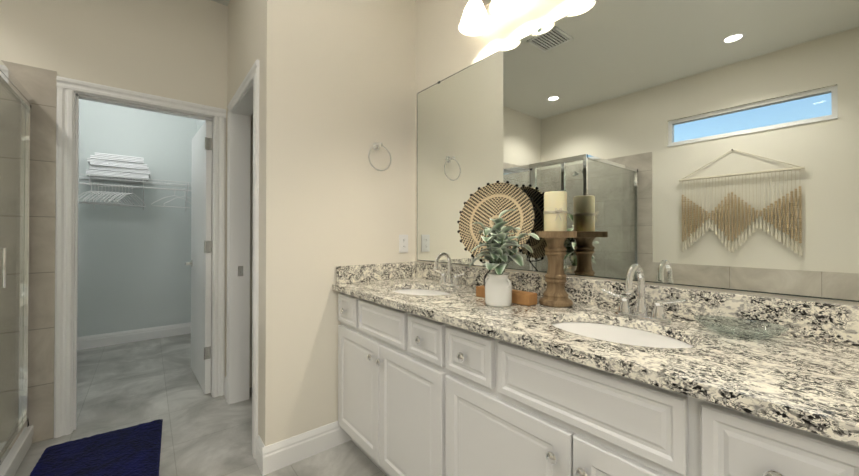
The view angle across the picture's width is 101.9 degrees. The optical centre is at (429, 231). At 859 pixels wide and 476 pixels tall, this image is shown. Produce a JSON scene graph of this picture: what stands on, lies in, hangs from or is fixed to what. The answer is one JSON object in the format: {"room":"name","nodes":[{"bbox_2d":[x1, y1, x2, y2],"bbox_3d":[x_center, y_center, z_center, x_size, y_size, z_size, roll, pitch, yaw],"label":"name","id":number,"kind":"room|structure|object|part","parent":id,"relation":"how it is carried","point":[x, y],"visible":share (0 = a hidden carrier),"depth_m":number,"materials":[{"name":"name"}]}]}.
{"room":"bathroom","nodes":[
{"label":"bathroom","id":0,"kind":"room"},
{"bbox_2d":[0,0,252,387],"bbox_3d":[-2.094,-0.244,2.187,3.270,2.880,0.120,0,-1,-39],"label":"wall","id":1,"kind":"structure","parent":0,"point":[175,49],"depth_m":2.26,"materials":[{"name":"white paint"}]},
{"bbox_2d":[54,59,259,458],"bbox_3d":[-1.537,0.142,2.022,0.989,2.105,1.079,0,-1,-39],"label":"door frame","id":2,"kind":"structure","parent":1,"relation":"attached to","point":[67,88],"depth_m":2.28,"materials":[{"name":"white paint"}]},
{"bbox_2d":[185,120,211,393],"bbox_3d":[-1.861,0.185,2.829,0.154,2.015,0.715,0,-1,-42],"label":"closet door","id":3,"kind":"structure","parent":1,"relation":"in","point":[201,199],"depth_m":2.68,"materials":[{"name":"white paint"}]},
{"bbox_2d":[77,99,204,336],"bbox_3d":[-2.140,-0.244,2.228,1.440,2.880,0.002,0,-1,-39],"label":"wall","id":4,"kind":"structure","parent":0,"point":[134,271],"depth_m":2.33,"materials":[{"name":"white paint"}]},
{"bbox_2d":[78,174,191,210],"bbox_3d":[-3.177,-0.394,3.550,1.490,0.306,0.559,0,-1,-39],"label":"closet shelf","id":5,"kind":"object","parent":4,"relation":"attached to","point":[102,194],"visible":0.94,"depth_m":3.51,"materials":[{"name":"white metal"}]},
{"bbox_2d":[86,152,149,182],"bbox_3d":[-3.216,-0.663,3.622,0.487,0.224,0.357,0,-1,-39],"label":"towel stack","id":6,"kind":"object","parent":5,"relation":"on","point":[117,166],"visible":0.96,"depth_m":3.50,"materials":[{"name":"white fabric"}]},
{"bbox_2d":[14,333,385,475],"bbox_3d":[-1.421,1.240,1.440,3.390,0.100,6.270,0,-1,-39],"label":"floor","id":7,"kind":"structure","parent":0,"point":[123,385],"depth_m":2.27,"materials":[{"name":"tile"}]},
{"bbox_2d":[0,60,33,475],"bbox_3d":[-2.300,0.163,1.071,1.283,2.048,1.322,0,-1,-39],"label":"shower enclosure","id":8,"kind":"object","parent":7,"relation":"on","point":[14,448],"visible":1,"depth_m":1.81,"materials":[{"name":"clear glass"}]},
{"bbox_3d":[-2.308,0.161,1.065,1.198,1.779,1.258,0,-1,-39],"label":"glass","id":9,"kind":"part","parent":8,"relation":"part of","materials":[{"name":"clear glass"}]},
{"bbox_2d":[30,419,162,475],"bbox_3d":[-1.650,1.180,1.718,0.513,0.022,0.863,0,-1,-36],"label":"bath mat","id":10,"kind":"object","parent":7,"relation":"on","point":[135,450],"visible":1,"depth_m":1.83,"materials":[{"name":"blue fabric"}]},
{"bbox_2d":[77,322,190,349],"bbox_3d":[-3.374,1.143,3.730,1.380,0.130,0.015,0,-1,-39],"label":"baseboard","id":11,"kind":"structure","parent":7,"relation":"on","point":[100,340],"depth_m":3.81,"materials":[{"name":"white paint"}]},
{"bbox_2d":[332,288,858,475],"bbox_3d":[0.294,0.754,1.366,0.583,0.870,1.948,0,-1,-39],"label":"bathroom vanity","id":12,"kind":"object","parent":7,"relation":"on","point":[444,370],"depth_m":0.99,"materials":[{"name":"white paint"}]},
{"bbox_2d":[332,276,858,435],"bbox_3d":[0.299,0.304,1.367,0.578,0.029,1.958,0,-1,-39],"label":"countertop","id":13,"kind":"structure","parent":12,"relation":"on","point":[814,381],"depth_m":0.80,"materials":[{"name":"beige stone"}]},
{"bbox_2d":[392,284,451,295],"bbox_3d":[-0.046,0.391,1.777,0.348,0.163,0.472,0,-1,-39],"label":"sink","id":14,"kind":"object","parent":13,"relation":"in","point":[412,289],"depth_m":1.89,"materials":[{"name":"white ceramic"}]},
{"bbox_2d":[432,252,467,287],"bbox_3d":[0.080,0.201,1.881,0.141,0.183,0.256,0,-1,-39],"label":"faucet","id":15,"kind":"object","parent":13,"relation":"on","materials":[{"name":"silver metal"}]},
{"bbox_2d":[457,181,536,305],"bbox_3d":[0.310,0.024,1.572,0.167,0.531,0.440,0,-1,-39],"label":"disc","id":16,"kind":"object","parent":13,"relation":"on","point":[485,204],"visible":0.83,"depth_m":1.61,"materials":[{"name":"beige wicker"}]},
{"bbox_3d":[0.304,-0.047,1.611,0.370,0.370,0.028,0,-13,35],"label":"plate","id":17,"kind":"part","parent":16,"relation":"part of","materials":[{"name":"beige wicker"}]},
{"bbox_2d":[469,209,539,306],"bbox_3d":[0.289,0.099,1.359,0.251,0.378,0.250,0,-1,-39],"label":"vase","id":18,"kind":"object","parent":13,"relation":"on","point":[499,254],"visible":1,"depth_m":1.34,"materials":[{"name":"white ceramic"}]},
{"bbox_2d":[469,209,539,274],"bbox_3d":[0.289,0.045,1.360,0.251,0.271,0.250,0,-1,-39],"label":"plant","id":19,"kind":"object","parent":18,"relation":"on","point":[498,252],"depth_m":1.35,"materials":[{"name":"green plant"}]},
{"bbox_2d":[536,190,576,306],"bbox_3d":[0.501,0.061,1.386,0.136,0.455,0.136,0,0,13],"label":"candle holder","id":20,"kind":"object","parent":13,"relation":"on","point":[555,234],"visible":1,"depth_m":1.35,"materials":[{"name":"brown wood"}]},
{"bbox_2d":[543,190,567,230],"bbox_3d":[0.501,-0.084,1.386,0.097,0.164,0.094,0,-1,-39],"label":"candle","id":21,"kind":"object","parent":20,"relation":"on","point":[555,212],"depth_m":1.35,"materials":[{"name":"beige wax"}]},
{"bbox_2d":[540,312,707,355],"bbox_3d":[0.553,0.385,1.039,0.348,0.163,0.472,0,-1,-39],"label":"sink","id":22,"kind":"object","parent":13,"relation":"in","point":[658,339],"depth_m":1.07,"materials":[{"name":"white ceramic"}]},
{"bbox_2d":[600,263,687,323],"bbox_3d":[0.679,0.195,1.143,0.141,0.183,0.256,0,-1,-39],"label":"faucet","id":23,"kind":"object","parent":13,"relation":"on","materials":[{"name":"silver metal"}]},
{"bbox_2d":[694,315,788,339],"bbox_3d":[0.850,0.266,0.959,0.126,0.037,0.194,0,-1,-39],"label":"glass dish","id":24,"kind":"object","parent":13,"relation":"on","point":[736,334],"visible":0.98,"depth_m":0.95,"materials":[{"name":"clear glass"}]},
{"bbox_2d":[211,0,229,5],"bbox_3d":[-1.421,-1.740,1.464,3.390,0.100,6.270,0,-1,-39],"label":"ceiling","id":25,"kind":"structure","parent":0,"point":[224,2],"depth_m":2.54,"materials":[{"name":"white paint"}]},
{"bbox_2d":[226,0,293,445],"bbox_3d":[-1.114,-0.244,2.197,0.115,2.880,1.100,0,-1,-39],"label":"wall","id":26,"kind":"structure","parent":0,"point":[262,30],"depth_m":1.78,"materials":[{"name":"white paint"}]},
{"bbox_2d":[238,266,242,275],"bbox_3d":[-1.335,0.278,2.463,0.032,0.070,0.001,0,-1,-39],"label":"strike plate","id":27,"kind":"object","parent":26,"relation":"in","point":[240,270],"depth_m":2.46,"materials":[{"name":"silver metal"}]},
{"bbox_2d":[294,0,414,435],"bbox_3d":[-0.444,-0.245,2.109,0.805,2.880,0.120,0,-1,-39],"label":"wall","id":28,"kind":"structure","parent":0,"point":[336,89],"depth_m":1.98,"materials":[{"name":"white paint"}]},
{"bbox_2d":[259,421,350,475],"bbox_3d":[-0.634,1.128,1.857,0.475,0.130,0.015,0,-1,-39],"label":"baseboard","id":29,"kind":"structure","parent":28,"relation":"attached to","point":[284,453],"depth_m":1.82,"materials":[{"name":"white paint"}]},
{"bbox_2d":[336,261,415,283],"bbox_3d":[-0.312,0.245,2.120,0.537,0.100,0.020,0,-1,-39],"label":"backsplash","id":30,"kind":"structure","parent":28,"relation":"attached to","point":[351,274],"depth_m":2.09,"materials":[{"name":"beige stone"}]},
{"bbox_2d":[368,142,390,170],"bbox_3d":[-0.307,-0.455,2.101,0.161,0.184,0.066,0,-1,-39],"label":"towel ring","id":31,"kind":"object","parent":28,"relation":"attached to","point":[376,146],"visible":1,"depth_m":2.10,"materials":[{"name":"silver metal"}]},
{"bbox_2d":[399,235,407,252],"bbox_3d":[-0.166,0.076,2.248,0.070,0.116,0.008,0,-1,-39],"label":"electrical outlet","id":32,"kind":"object","parent":28,"relation":"attached to","point":[403,243],"visible":1,"depth_m":2.24,"materials":[{"name":"white plastic"}]},
{"bbox_2d":[415,0,858,305],"bbox_3d":[-0.151,-0.242,2.482,0.120,2.880,6.270,0,-1,-39],"label":"wall","id":33,"kind":"structure","parent":0,"point":[445,47],"depth_m":1.98,"materials":[{"name":"white paint"}]},
{"bbox_2d":[459,0,525,35],"bbox_3d":[0.431,-1.132,1.512,0.204,0.225,0.880,0,-1,-39],"label":"sconce","id":34,"kind":"object","parent":33,"relation":"attached to","point":[475,20],"visible":1,"depth_m":1.68,"materials":[{"name":"white glass"}]},
{"bbox_2d":[416,262,858,347],"bbox_3d":[0.515,0.241,1.543,0.020,0.100,1.958,0,-1,-39],"label":"backsplash","id":35,"kind":"structure","parent":33,"relation":"attached to","point":[834,323],"depth_m":1.04,"materials":[{"name":"beige stone"}]},
{"bbox_2d":[417,0,858,301],"bbox_3d":[0.525,-0.370,1.546,0.009,1.102,1.923,0,-1,-39],"label":"mirror","id":36,"kind":"object","parent":33,"relation":"attached to","point":[707,143],"visible":0.92,"depth_m":1.17,"materials":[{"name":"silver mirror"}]},
{"bbox_3d":[-2.035,-0.265,-0.386,0.120,2.880,4.190,0,-1,-39],"label":"wall","id":37,"kind":"structure","parent":0,"visible":0},
{"bbox_2d":[0,60,56,442],"bbox_3d":[-2.694,0.126,1.613,1.323,2.130,0.014,0,-1,-39],"label":"shower wall tile","id":38,"kind":"structure","parent":37,"relation":"attached to","point":[38,85],"depth_m":1.95,"materials":[{"name":"beige tile"}]}
]}

